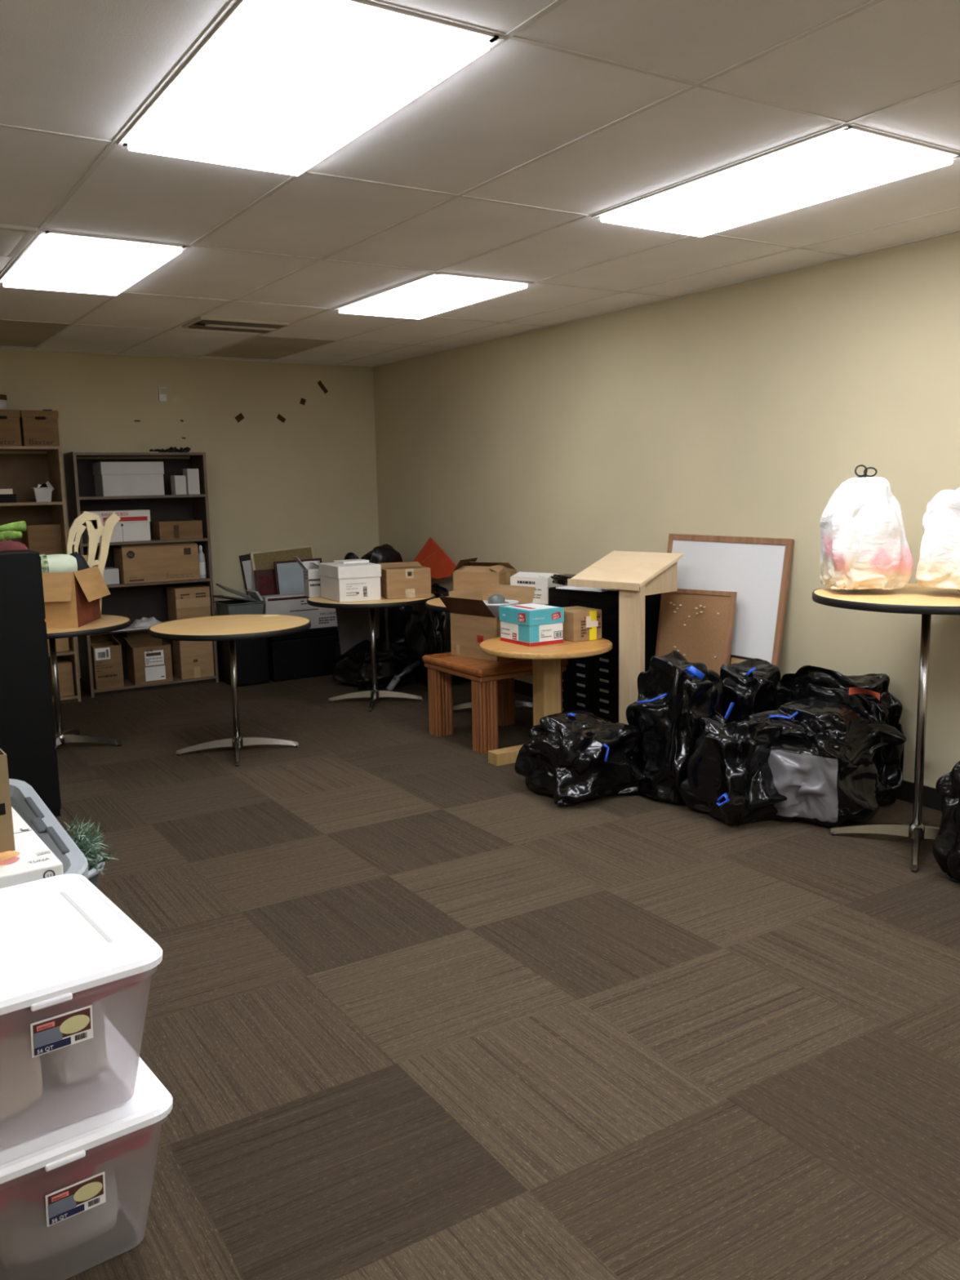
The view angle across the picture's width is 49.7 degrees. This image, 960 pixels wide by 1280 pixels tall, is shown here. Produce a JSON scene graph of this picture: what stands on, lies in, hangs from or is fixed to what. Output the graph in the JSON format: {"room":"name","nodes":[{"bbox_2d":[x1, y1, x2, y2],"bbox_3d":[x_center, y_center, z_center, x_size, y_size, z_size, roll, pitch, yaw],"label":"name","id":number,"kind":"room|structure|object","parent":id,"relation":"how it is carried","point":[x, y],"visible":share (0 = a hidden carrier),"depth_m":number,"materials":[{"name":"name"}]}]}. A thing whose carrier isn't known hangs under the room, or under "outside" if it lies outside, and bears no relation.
{"room":"storage room","nodes":[
{"label":"storage room","id":0,"kind":"room"},
{"bbox_2d":[66,511,120,614],"bbox_3d":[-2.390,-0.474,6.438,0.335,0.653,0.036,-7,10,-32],"label":"chair","id":1,"kind":"object","parent":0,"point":[95,529],"visible":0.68,"depth_m":6.40,"materials":[{"name":"beige paint"}]},
{"bbox_2d":[0,349,378,678],"bbox_3d":[-3.355,-0.889,7.897,5.700,2.670,0.120,-7,10,-32],"label":"wall","id":2,"kind":"structure","parent":0,"point":[308,478],"depth_m":8.64,"materials":[{"name":"paint"}]},
{"bbox_2d":[239,554,255,595],"bbox_3d":[-1.844,-0.447,8.816,0.381,0.633,0.056,-7,10,-32],"label":"picture frame","id":3,"kind":"object","parent":2,"relation":"attached to","point":[245,560],"visible":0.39,"depth_m":8.72,"materials":[{"name":"black wood"}]},
{"bbox_2d":[249,545,315,587],"bbox_3d":[-1.649,-0.469,8.876,0.607,0.660,0.123,-7,10,-32],"label":"cork board","id":4,"kind":"object","parent":2,"relation":"attached to","point":[260,560],"visible":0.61,"depth_m":8.83,"materials":[{"name":"beige wood"}]},
{"bbox_2d":[0,0,959,366],"bbox_3d":[0.100,-1.469,2.402,5.800,0.096,12.840,-7,10,-32],"label":"ceiling","id":5,"kind":"structure","parent":0,"point":[81,68],"depth_m":3.43,"materials":[{"name":"tile"}]},
{"bbox_2d":[0,223,37,257],"bbox_3d":[-2.156,-1.641,4.205,0.580,0.031,0.540,-7,10,-32],"label":"ceiling vent","id":6,"kind":"object","parent":5,"relation":"in","point":[13,238],"visible":1,"depth_m":4.22,"materials":[{"name":"metal"}]},
{"bbox_2d":[0,320,70,346],"bbox_3d":[-3.151,-2.030,6.861,0.588,0.003,1.198,-7,10,-32],"label":"tile","id":7,"kind":"structure","parent":5,"relation":"attached to","point":[12,333],"depth_m":6.81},
{"bbox_2d":[0,230,189,295],"bbox_3d":[-1.836,-1.739,4.827,0.598,0.036,1.208,-7,10,-32],"label":"recessed light","id":8,"kind":"object","parent":5,"relation":"in","point":[57,261],"visible":0.99,"depth_m":4.67,"materials":[{"name":"paint"}]},
{"bbox_2d":[182,316,289,333],"bbox_3d":[-1.566,-2.019,6.643,0.580,0.032,0.380,-7,10,-32],"label":"ceiling vent","id":9,"kind":"object","parent":5,"relation":"in","point":[201,322],"visible":0.98,"depth_m":6.59,"materials":[{"name":"metal"}]},
{"bbox_2d":[204,336,334,359],"bbox_3d":[-1.610,-2.206,7.832,0.588,0.003,1.198,-7,10,-32],"label":"tile","id":10,"kind":"structure","parent":5,"relation":"attached to","point":[259,347],"depth_m":7.78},
{"bbox_2d":[117,0,503,176],"bbox_3d":[-0.521,-1.457,2.791,0.598,0.036,1.208,-7,10,-32],"label":"recessed light","id":11,"kind":"object","parent":5,"relation":"in","point":[281,86],"visible":0.98,"depth_m":2.62,"materials":[{"name":"paint"}]},
{"bbox_2d":[333,272,533,319],"bbox_3d":[-0.294,-1.915,5.798,0.598,0.036,1.208,-7,10,-32],"label":"recessed light","id":12,"kind":"object","parent":5,"relation":"in","point":[435,293],"visible":0.97,"depth_m":5.65,"materials":[{"name":"paint"}]},
{"bbox_2d":[0,0,959,367],"bbox_3d":[0.101,-1.423,2.409,5.600,0.013,12.640,-7,10,-32],"label":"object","id":13,"kind":"structure","parent":5,"relation":"attached to","point":[509,35],"depth_m":3.64,"materials":[{"name":"paint"}]},
{"bbox_2d":[591,124,959,236],"bbox_3d":[1.020,-1.633,3.762,0.598,0.036,1.208,-7,10,-32],"label":"recessed light","id":14,"kind":"object","parent":5,"relation":"in","point":[846,159],"visible":0.98,"depth_m":3.60,"materials":[{"name":"paint"}]},
{"bbox_2d":[53,675,959,1279],"bbox_3d":[0.150,1.143,2.796,5.600,0.001,12.640,-7,10,-32],"label":"floor","id":15,"kind":"structure","parent":0,"point":[414,1011],"depth_m":3.08,"materials":[{"name":"carpet"}]},
{"bbox_2d":[0,550,61,817],"bbox_3d":[-2.347,0.216,4.986,0.477,1.275,0.460,-7,10,-32],"label":"filing cabinet","id":16,"kind":"object","parent":15,"relation":"on","point":[27,725],"visible":0.98,"depth_m":4.85,"materials":[{"name":"black metal"}]},
{"bbox_2d":[0,520,26,541],"bbox_3d":[-2.397,-0.501,5.011,0.392,0.136,0.149,-7,10,-32],"label":"plush toy","id":17,"kind":"object","parent":16,"relation":"on","point":[12,531],"visible":0.94,"depth_m":5.07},
{"bbox_2d":[0,537,28,551],"bbox_3d":[-2.269,-0.460,4.978,0.170,0.057,0.100,-7,10,-32],"label":"folded cloth","id":18,"kind":"object","parent":16,"relation":"on","point":[5,545],"visible":1,"depth_m":4.96,"materials":[{"name":"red fabric"}]},
{"bbox_2d":[0,445,81,704],"bbox_3d":[-3.503,-0.448,7.523,0.930,1.875,0.437,-7,10,-32],"label":"bookcase","id":19,"kind":"object","parent":15,"relation":"on","point":[20,473],"visible":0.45,"depth_m":7.71,"materials":[{"name":"laminate"}]},
{"bbox_2d":[0,488,17,502],"bbox_3d":[-3.424,-1.026,7.378,0.190,0.098,0.200,-7,10,-32],"label":"book stack","id":20,"kind":"object","parent":19,"relation":"on","point":[10,497],"visible":0.92,"depth_m":7.32,"materials":[{"name":"paper"}]},
{"bbox_2d":[0,409,22,445],"bbox_3d":[-3.442,-1.505,7.395,0.249,0.250,0.386,-7,10,-32],"label":"box","id":21,"kind":"object","parent":19,"relation":"on","point":[10,427],"visible":0.99,"depth_m":7.27,"materials":[{"name":"cardboard"}]},
{"bbox_2d":[19,409,59,446],"bbox_3d":[-3.227,-1.529,7.530,0.249,0.250,0.386,-7,10,-32],"label":"box","id":22,"kind":"object","parent":19,"relation":"on","point":[37,428],"visible":0.94,"depth_m":7.37,"materials":[{"name":"cardboard"}]},
{"bbox_2d":[22,523,62,555],"bbox_3d":[-3.247,-0.747,7.675,0.230,0.221,0.250,-7,10,-32],"label":"carton","id":23,"kind":"object","parent":19,"relation":"on","point":[43,539],"visible":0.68,"depth_m":7.58,"materials":[{"name":"cardboard"}]},
{"bbox_2d":[31,480,53,502],"bbox_3d":[-3.176,-1.079,7.531,0.161,0.149,0.150,-7,10,-32],"label":"basket","id":24,"kind":"object","parent":19,"relation":"on","point":[42,493],"visible":0.99,"depth_m":7.49,"materials":[{"name":"white plastic"}]},
{"bbox_2d":[47,637,69,652],"bbox_3d":[-3.211,0.014,7.756,0.200,0.121,0.260,-7,10,-32],"label":"carton","id":25,"kind":"object","parent":19,"relation":"on","point":[62,644],"visible":0.24,"depth_m":7.67,"materials":[{"name":"cardboard"}]},
{"bbox_2d":[48,657,74,697],"bbox_3d":[-3.156,0.281,7.792,0.130,0.251,0.250,-7,10,-32],"label":"carton","id":26,"kind":"object","parent":19,"relation":"on","point":[64,666],"visible":0.56,"depth_m":7.70,"materials":[{"name":"cardboard"}]},
{"bbox_2d":[8,778,88,879],"bbox_3d":[-1.581,0.854,2.908,0.780,0.601,1.195,-7,10,-32],"label":"tote","id":27,"kind":"object","parent":15,"relation":"on","point":[24,800],"visible":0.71,"depth_m":3.00,"materials":[{"name":"plastic"}]},
{"bbox_2d":[0,806,63,888],"bbox_3d":[-1.429,0.850,2.734,0.520,0.618,0.643,-7,10,-35],"label":"carton","id":28,"kind":"object","parent":27,"relation":"in","point":[32,860],"visible":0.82,"depth_m":2.60,"materials":[{"name":"cardboard"}]},
{"bbox_2d":[0,748,15,852],"bbox_3d":[-1.399,0.390,2.668,0.300,0.314,0.254,-7,10,-35],"label":"carton","id":29,"kind":"object","parent":28,"relation":"on","point":[6,832],"visible":1,"depth_m":2.65,"materials":[{"name":"cardboard"}]},
{"bbox_2d":[0,850,19,861],"bbox_3d":[-1.224,0.549,2.629,0.087,0.001,0.087,2,9,17],"label":"print","id":30,"kind":"object","parent":28,"relation":"on","point":[10,855],"depth_m":2.63},
{"bbox_2d":[0,1057,173,1279],"bbox_3d":[-0.955,1.087,2.231,0.429,0.321,0.597,-8,11,-37],"label":"storage bin","id":31,"kind":"object","parent":15,"relation":"on","point":[75,1197],"visible":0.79,"depth_m":2.03,"materials":[{"name":"clear plastic"}]},
{"bbox_2d":[48,1194,76,1217],"bbox_3d":[-0.806,1.092,1.998,0.051,0.030,0.004,-8,11,-37],"label":"label","id":32,"kind":"object","parent":31,"relation":"on","point":[60,1206],"depth_m":2.00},
{"bbox_2d":[47,1174,103,1212],"bbox_3d":[-0.785,1.079,2.012,0.104,0.046,0.006,-8,11,-37],"label":"label","id":33,"kind":"object","parent":31,"relation":"attached to","point":[77,1193],"depth_m":2.01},
{"bbox_2d":[0,873,162,1149],"bbox_3d":[-0.961,0.769,2.183,0.429,0.321,0.597,-8,11,-37],"label":"storage bin","id":34,"kind":"object","parent":31,"relation":"on","point":[76,971],"visible":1,"depth_m":2.02,"materials":[{"name":"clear plastic"}]},
{"bbox_2d":[33,1026,62,1048],"bbox_3d":[-0.810,0.744,1.942,0.051,0.030,0.004,-8,11,-37],"label":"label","id":35,"kind":"object","parent":34,"relation":"on","point":[44,1037],"depth_m":1.94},
{"bbox_2d":[32,1008,90,1044],"bbox_3d":[-0.789,0.732,1.957,0.104,0.046,0.006,-8,11,-37],"label":"label","id":36,"kind":"object","parent":34,"relation":"attached to","point":[59,1025],"depth_m":1.96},
{"bbox_2d":[59,1014,89,1034],"bbox_3d":[-0.771,0.731,1.969,0.056,0.036,0.005,-8,11,-37],"label":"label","id":37,"kind":"object","parent":34,"relation":"attached to","point":[68,1024],"depth_m":1.97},
{"bbox_2d":[73,1182,102,1201],"bbox_3d":[-0.766,1.079,2.024,0.056,0.036,0.005,-8,11,-37],"label":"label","id":38,"kind":"object","parent":31,"relation":"attached to","point":[88,1191],"depth_m":2.02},
{"bbox_2d":[46,614,131,747],"bbox_3d":[-2.575,0.282,6.286,0.914,0.766,0.914,-7,10,-32],"label":"pedestal table","id":39,"kind":"object","parent":15,"relation":"on","point":[107,623],"visible":0.48,"depth_m":6.26,"materials":[{"name":"brown wood"}]},
{"bbox_2d":[41,565,110,628],"bbox_3d":[-2.539,-0.261,6.229,0.503,0.325,0.564,-2,9,-3],"label":"open box","id":40,"kind":"object","parent":39,"relation":"on","point":[71,599],"visible":0.55,"depth_m":6.02,"materials":[{"name":"cardboard"}]},
{"bbox_2d":[39,554,77,573],"bbox_3d":[-2.534,-0.298,6.115,0.300,0.422,0.160,-7,10,-32],"label":"pillow","id":41,"kind":"object","parent":40,"relation":"in","point":[50,563],"visible":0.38,"depth_m":6.07,"materials":[{"name":"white fabric"}]},
{"bbox_2d":[39,554,48,573],"bbox_3d":[-2.607,-0.421,6.052,0.135,0.156,0.150,-7,10,-32],"label":"print","id":42,"kind":"object","parent":41,"relation":"on","point":[44,558],"depth_m":6.02,"materials":[{"name":"green"}]},
{"bbox_2d":[88,853,105,888],"bbox_3d":[-1.516,0.922,3.751,0.310,0.215,0.310,-7,10,-32],"label":"bucket","id":43,"kind":"object","parent":15,"relation":"on","point":[93,874],"visible":0.09,"depth_m":3.72,"materials":[{"name":"plastic"}]},
{"bbox_2d":[62,813,120,875],"bbox_3d":[-1.531,0.828,3.736,0.398,0.390,0.369,6,11,39],"label":"pine garland","id":44,"kind":"object","parent":43,"relation":"in","point":[86,846],"visible":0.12,"depth_m":3.75},
{"bbox_2d":[63,452,218,697],"bbox_3d":[-2.641,-0.535,8.127,0.990,1.835,0.337,-7,10,-32],"label":"bookcase","id":45,"kind":"object","parent":15,"relation":"on","point":[134,602],"visible":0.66,"depth_m":8.18,"materials":[{"name":"brown wood"}]},
{"bbox_2d":[89,633,124,689],"bbox_3d":[-2.910,0.158,7.994,0.240,0.404,0.227,-7,10,-32],"label":"carton","id":46,"kind":"object","parent":45,"relation":"on","point":[106,656],"visible":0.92,"depth_m":7.92,"materials":[{"name":"cardboard"}]},
{"bbox_2d":[102,567,119,584],"bbox_3d":[-2.918,-0.488,7.935,0.250,0.119,0.200,-7,10,-32],"label":"carton","id":47,"kind":"object","parent":45,"relation":"on","point":[110,575],"visible":0.44,"depth_m":7.89,"materials":[{"name":"cardboard"}]},
{"bbox_2d":[80,509,151,542],"bbox_3d":[-2.804,-0.878,7.971,0.464,0.235,0.277,-7,10,-32],"label":"file box","id":48,"kind":"object","parent":45,"relation":"on","point":[134,525],"visible":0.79,"depth_m":7.90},
{"bbox_2d":[92,462,164,496],"bbox_3d":[-2.709,-1.242,7.990,0.469,0.255,0.274,-7,10,-32],"label":"storage box","id":49,"kind":"object","parent":45,"relation":"on","point":[111,478],"visible":0.99,"depth_m":7.87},
{"bbox_2d":[118,630,173,684],"bbox_3d":[-2.639,0.131,8.166,0.344,0.394,0.227,-7,10,-32],"label":"carton","id":50,"kind":"object","parent":45,"relation":"on","point":[150,662],"visible":0.99,"depth_m":8.12,"materials":[{"name":"cardboard"}]},
{"bbox_2d":[130,617,161,626],"bbox_3d":[-2.615,-0.146,8.118,0.240,0.069,0.160,-7,10,-32],"label":"papers","id":51,"kind":"object","parent":45,"relation":"on","point":[144,621],"visible":0.93,"depth_m":8.07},
{"bbox_2d":[113,541,199,584],"bbox_3d":[-2.537,-0.616,8.127,0.585,0.300,0.274,-7,10,-32],"label":"carton","id":52,"kind":"object","parent":45,"relation":"on","point":[137,563],"visible":0.99,"depth_m":8.01,"materials":[{"name":"cardboard"}]},
{"bbox_2d":[151,520,203,540],"bbox_3d":[-2.402,-0.875,8.214,0.340,0.141,0.222,-7,10,-32],"label":"carton","id":53,"kind":"object","parent":45,"relation":"on","point":[181,529],"visible":1,"depth_m":8.12,"materials":[{"name":"cardboard"}]},
{"bbox_2d":[170,475,186,494],"bbox_3d":[-2.361,-1.213,8.111,0.090,0.149,0.100,-7,10,-35],"label":"carton","id":54,"kind":"object","parent":45,"relation":"on","point":[178,483],"visible":0.97,"depth_m":8.07,"materials":[{"name":"cardboard"}]},
{"bbox_2d":[166,584,210,621],"bbox_3d":[-2.337,-0.286,8.313,0.275,0.286,0.242,-7,10,-32],"label":"carton","id":55,"kind":"object","parent":45,"relation":"on","point":[184,602],"visible":0.89,"depth_m":8.22,"materials":[{"name":"cardboard"}]},
{"bbox_2d":[182,468,199,494],"bbox_3d":[-2.275,-1.249,8.161,0.094,0.201,0.100,-7,10,-35],"label":"carton","id":56,"kind":"object","parent":45,"relation":"on","point":[193,486],"visible":0.9,"depth_m":8.12,"materials":[{"name":"cardboard"}]},
{"bbox_2d":[171,640,214,679],"bbox_3d":[-2.320,0.117,8.368,0.265,0.351,0.222,-7,10,-32],"label":"carton","id":57,"kind":"object","parent":45,"relation":"on","point":[191,659],"visible":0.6,"depth_m":8.28,"materials":[{"name":"cardboard"}]},
{"bbox_2d":[198,545,206,578],"bbox_3d":[-2.225,-0.625,8.268,0.063,0.264,0.063,-7,10,-32],"label":"spray bottle","id":58,"kind":"object","parent":45,"relation":"on","point":[202,574],"visible":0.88,"depth_m":8.25,"materials":[{"name":"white plastic"}]},
{"bbox_2d":[148,613,311,766],"bbox_3d":[-1.452,0.285,6.125,0.924,0.766,0.924,-7,10,-32],"label":"pedestal table","id":59,"kind":"object","parent":15,"relation":"on","point":[230,628],"visible":1,"depth_m":6.08,"materials":[{"name":"brown wood"}]},
{"bbox_2d":[212,582,269,686],"bbox_3d":[-1.934,-0.057,8.331,0.348,0.801,0.400,-7,10,-32],"label":"plastic tub","id":60,"kind":"object","parent":15,"relation":"on","point":[251,655],"visible":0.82,"depth_m":8.22,"materials":[{"name":"plastic"}]},
{"bbox_2d":[213,598,266,615],"bbox_3d":[-1.925,-0.234,8.312,0.318,0.154,0.318,-7,10,-32],"label":"tub","id":61,"kind":"object","parent":60,"relation":"in","point":[248,606],"depth_m":8.22,"materials":[{"name":"grey plastic"}]},
{"bbox_2d":[267,626,340,681],"bbox_3d":[-1.520,0.094,8.643,0.603,0.395,0.410,-7,10,-32],"label":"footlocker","id":62,"kind":"object","parent":15,"relation":"on","point":[310,652],"visible":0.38,"depth_m":8.46,"materials":[{"name":"plastic"}]},
{"bbox_2d":[253,568,276,595],"bbox_3d":[-1.754,-0.360,8.740,0.270,0.474,0.078,-7,10,-32],"label":"picture frame","id":63,"kind":"object","parent":62,"relation":"on","point":[264,580],"visible":0.32,"depth_m":8.70,"materials":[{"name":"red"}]},
{"bbox_2d":[273,558,321,594],"bbox_3d":[-1.521,-0.409,8.804,0.439,0.550,0.086,-7,10,-32],"label":"picture frame","id":64,"kind":"object","parent":62,"relation":"on","point":[289,575],"visible":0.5,"depth_m":8.74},
{"bbox_2d":[261,592,337,629],"bbox_3d":[-1.480,-0.237,8.525,0.630,0.291,0.123,-6,10,-31],"label":"box","id":65,"kind":"object","parent":62,"relation":"on","point":[290,604],"visible":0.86,"depth_m":8.46,"materials":[{"name":"cardboard"}]},
{"bbox_2d":[306,593,435,711],"bbox_3d":[-0.769,0.069,7.471,0.914,0.766,0.914,-7,10,-32],"label":"pedestal table","id":66,"kind":"object","parent":15,"relation":"on","point":[376,692],"visible":0.76,"depth_m":7.36,"materials":[{"name":"brown wood"}]},
{"bbox_2d":[293,555,320,596],"bbox_3d":[-1.242,-0.465,7.509,0.200,0.295,0.133,-5,10,-26],"label":"carton","id":67,"kind":"object","parent":66,"relation":"on","point":[312,580],"visible":0.9,"depth_m":7.48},
{"bbox_2d":[318,562,381,602],"bbox_3d":[-0.918,-0.416,7.311,0.314,0.245,0.424,-5,10,-26],"label":"box","id":68,"kind":"object","parent":66,"relation":"on","point":[352,582],"visible":0.98,"depth_m":7.14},
{"bbox_2d":[377,561,431,599],"bbox_3d":[-0.547,-0.430,7.403,0.320,0.231,0.321,-4,9,-18],"label":"carton","id":69,"kind":"object","parent":66,"relation":"on","point":[406,580],"visible":0.86,"depth_m":7.27,"materials":[{"name":"cardboard"}]},
{"bbox_2d":[332,641,416,689],"bbox_3d":[-0.832,0.184,8.139,0.563,0.336,0.528,-8,11,-37],"label":"trash bag","id":70,"kind":"object","parent":15,"relation":"on","point":[355,669],"visible":0.73,"depth_m":8.00,"materials":[{"name":"black"}]},
{"bbox_2d":[333,608,389,656],"bbox_3d":[-0.898,-0.080,7.837,0.440,0.365,0.035,-7,10,-32],"label":"fabric panel","id":71,"kind":"object","parent":70,"relation":"on","point":[353,624],"visible":0.77,"depth_m":7.81,"materials":[{"name":"grey fabric"}]},
{"bbox_2d":[343,544,407,657],"bbox_3d":[-0.835,-0.268,8.689,0.627,1.061,0.646,-6,10,-29],"label":"trash bag","id":72,"kind":"object","parent":15,"relation":"on","point":[397,619],"visible":0.27,"depth_m":8.44,"materials":[{"name":"black"}]},
{"bbox_2d":[413,537,456,578],"bbox_3d":[-0.376,-0.668,8.408,0.038,0.329,0.730,-7,10,-32],"label":"poster board","id":73,"kind":"object","parent":72,"relation":"on","point":[431,555],"visible":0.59,"depth_m":8.38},
{"bbox_2d":[386,660,420,690],"bbox_3d":[-0.531,0.236,7.974,0.056,0.262,0.510,6,11,41],"label":"tripod stand","id":74,"kind":"object","parent":15,"relation":"on","point":[394,681],"visible":0.84,"depth_m":7.88,"materials":[{"name":"metal"}]},
{"bbox_2d":[404,582,465,684],"bbox_3d":[-0.355,-0.047,8.128,0.444,0.776,0.614,-7,10,-32],"label":"trash bag","id":75,"kind":"object","parent":15,"relation":"on","point":[427,631],"visible":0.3,"depth_m":7.99,"materials":[{"name":"black"}]},
{"bbox_2d":[425,595,548,710],"bbox_3d":[0.093,0.111,7.081,0.914,0.766,0.914,-7,10,-32],"label":"pedestal table","id":76,"kind":"object","parent":15,"relation":"on","point":[434,604],"visible":0.11,"depth_m":7.11,"materials":[{"name":"brown wood"}]},
{"bbox_2d":[453,557,516,599],"bbox_3d":[0.035,-0.426,7.179,0.366,0.269,0.265,4,10,29],"label":"carton","id":77,"kind":"object","parent":76,"relation":"on","point":[468,574],"visible":0.73,"depth_m":7.09,"materials":[{"name":"cardboard"}]},
{"bbox_2d":[510,571,564,604],"bbox_3d":[0.389,-0.355,6.913,0.302,0.194,0.224,5,11,37],"label":"carton","id":78,"kind":"object","parent":76,"relation":"on","point":[542,582],"visible":0.45,"depth_m":6.80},
{"bbox_2d":[422,652,568,753],"bbox_3d":[0.089,0.350,6.386,0.640,0.500,0.680,-7,10,-32],"label":"bench","id":79,"kind":"object","parent":15,"relation":"on","point":[493,682],"visible":0.59,"depth_m":6.17,"materials":[{"name":"orange wood"}]},
{"bbox_2d":[439,583,535,661],"bbox_3d":[0.075,-0.107,6.345,0.462,0.415,0.522,-9,12,-44],"label":"carton","id":80,"kind":"object","parent":79,"relation":"on","point":[473,623],"visible":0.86,"depth_m":6.33,"materials":[{"name":"cardboard"}]},
{"bbox_2d":[483,593,519,617],"bbox_3d":[0.122,-0.094,6.356,0.256,0.377,0.218,-7,10,-32],"label":"plastic tray","id":81,"kind":"object","parent":80,"relation":"in","point":[494,602],"visible":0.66,"depth_m":6.31,"materials":[{"name":"plastic"}]},
{"bbox_2d":[480,636,612,766],"bbox_3d":[0.379,0.338,5.924,0.751,0.651,0.751,-7,10,-32],"label":"wooden table","id":82,"kind":"object","parent":15,"relation":"on","point":[546,659],"visible":0.69,"depth_m":5.82,"materials":[{"name":"brown wood"}]},
{"bbox_2d":[498,603,564,646],"bbox_3d":[0.293,-0.090,5.909,0.242,0.203,0.307,-7,10,-32],"label":"box","id":83,"kind":"object","parent":82,"relation":"on","point":[528,624],"visible":1,"depth_m":5.81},
{"bbox_2d":[562,605,601,641],"bbox_3d":[0.557,-0.097,6.019,0.200,0.172,0.243,-6,10,-30],"label":"carton","id":84,"kind":"object","parent":82,"relation":"on","point":[580,623],"visible":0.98,"depth_m":5.92,"materials":[{"name":"cardboard"}]},
{"bbox_2d":[514,710,644,804],"bbox_3d":[0.525,0.564,5.190,0.620,0.405,0.531,-7,11,-36],"label":"trash bag","id":85,"kind":"object","parent":15,"relation":"on","point":[575,757],"visible":1,"depth_m":5.06,"materials":[{"name":"black"}]},
{"bbox_2d":[548,588,661,722],"bbox_3d":[0.772,0.133,6.444,0.366,0.885,0.690,-7,10,-32],"label":"base cabinet","id":86,"kind":"object","parent":15,"relation":"on","point":[589,683],"visible":0.41,"depth_m":6.20,"materials":[{"name":"black metal"}]},
{"bbox_2d":[548,585,618,596],"bbox_3d":[0.769,-0.313,6.374,0.400,0.008,0.680,-7,10,-32],"label":"plastic sheet","id":87,"kind":"object","parent":86,"relation":"on","point":[615,593],"visible":0.17,"depth_m":6.18,"materials":[{"name":"black plastic"}]},
{"bbox_2d":[550,573,575,585],"bbox_3d":[0.550,-0.382,6.537,0.149,0.065,0.235,-7,10,-32],"label":"plastic wrap","id":88,"kind":"object","parent":87,"relation":"on","point":[557,579],"visible":0.57,"depth_m":6.50,"materials":[{"name":"black"}]},
{"bbox_2d":[567,551,683,724],"bbox_3d":[0.817,0.081,5.931,0.460,1.140,0.500,-9,12,-43],"label":"lectern","id":89,"kind":"object","parent":15,"relation":"on","point":[636,575],"visible":0.73,"depth_m":5.72,"materials":[{"name":"brown wood"}]},
{"bbox_2d":[626,650,727,803],"bbox_3d":[0.997,0.417,5.149,0.506,0.697,0.450,-7,10,-32],"label":"trash bag","id":90,"kind":"object","parent":15,"relation":"on","point":[674,692],"visible":0.7,"depth_m":5.01,"materials":[{"name":"black"}]},
{"bbox_2d":[655,588,737,675],"bbox_3d":[1.187,0.182,5.863,0.166,0.945,0.601,-7,10,-32],"label":"cork board","id":91,"kind":"object","parent":15,"relation":"on","point":[698,624],"visible":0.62,"depth_m":5.82,"materials":[{"name":"brown wood"}]},
{"bbox_2d":[666,533,794,667],"bbox_3d":[1.320,0.034,5.819,0.191,1.226,0.920,-7,10,-32],"label":"whiteboard","id":92,"kind":"object","parent":15,"relation":"on","point":[757,569],"visible":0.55,"depth_m":5.63,"materials":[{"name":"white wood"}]},
{"bbox_2d":[678,716,786,825],"bbox_3d":[1.207,0.582,4.788,0.532,0.466,0.465,-5,10,-26],"label":"trash bag","id":93,"kind":"object","parent":15,"relation":"on","point":[730,777],"visible":0.93,"depth_m":4.65,"materials":[{"name":"black"}]},
{"bbox_2d":[720,657,794,722],"bbox_3d":[1.347,0.424,5.243,0.434,0.633,0.425,-7,10,-32],"label":"trash bag","id":94,"kind":"object","parent":15,"relation":"on","point":[751,686],"visible":0.4,"depth_m":5.14,"materials":[{"name":"black"}]},
{"bbox_2d":[746,696,906,826],"bbox_3d":[1.598,0.549,4.850,0.702,0.500,0.699,-7,10,-32],"label":"trash bag","id":95,"kind":"object","parent":15,"relation":"on","point":[824,767],"visible":0.81,"depth_m":4.63,"materials":[{"name":"plastic"}]},
{"bbox_2d":[781,665,904,804],"bbox_3d":[1.747,0.440,5.096,0.304,0.634,0.718,-7,10,-32],"label":"trash bag","id":96,"kind":"object","parent":15,"relation":"on","point":[824,684],"visible":0.43,"depth_m":4.89,"materials":[{"name":"black"}]},
{"bbox_2d":[848,687,879,700],"bbox_3d":[1.779,0.243,4.796,0.050,0.050,0.170,-7,10,-32],"label":"scrap","id":97,"kind":"object","parent":96,"relation":"in","point":[852,691],"visible":1,"depth_m":4.80,"materials":[{"name":"plastic"}]},
{"bbox_2d":[812,582,959,872],"bbox_3d":[1.844,0.339,4.324,0.900,1.070,0.900,-7,10,-32],"label":"pedestal table","id":98,"kind":"object","parent":15,"relation":"on","point":[913,598],"visible":0.9,"depth_m":4.28,"materials":[{"name":"brown wood"}]},
{"bbox_2d":[819,464,913,591],"bbox_3d":[1.598,-0.468,4.324,0.338,0.521,0.337,-1,9,3],"label":"plastic bag","id":99,"kind":"object","parent":98,"relation":"on","point":[864,546],"visible":1,"depth_m":4.20,"materials":[{"name":"plastic"}]},
{"bbox_2d":[915,487,959,591],"bbox_3d":[1.956,-0.455,4.142,0.362,0.543,0.366,5,11,37],"label":"plastic bag","id":100,"kind":"object","parent":98,"relation":"on","point":[938,566],"visible":1,"depth_m":4.08,"materials":[{"name":"plastic"}]},
{"bbox_2d":[932,760,959,881],"bbox_3d":[2.021,0.644,3.949,0.542,0.565,0.528,-7,10,-32],"label":"trash bag","id":101,"kind":"object","parent":15,"relation":"on","point":[946,845],"visible":1,"depth_m":3.99,"materials":[{"name":"black"}]},
{"bbox_2d":[373,231,959,788],"bbox_3d":[2.528,-0.433,4.126,0.120,2.670,12.860,-7,10,-32],"label":"wall","id":102,"kind":"structure","parent":0,"point":[740,409],"depth_m":5.78,"materials":[{"name":"paint"}]},
{"bbox_2d":[465,678,942,811],"bbox_3d":[2.505,0.824,4.273,0.006,0.100,12.640,-7,10,-32],"label":"baseboard","id":103,"kind":"structure","parent":102,"relation":"attached to","point":[931,799],"depth_m":4.96,"materials":[{"name":"black plastic"}]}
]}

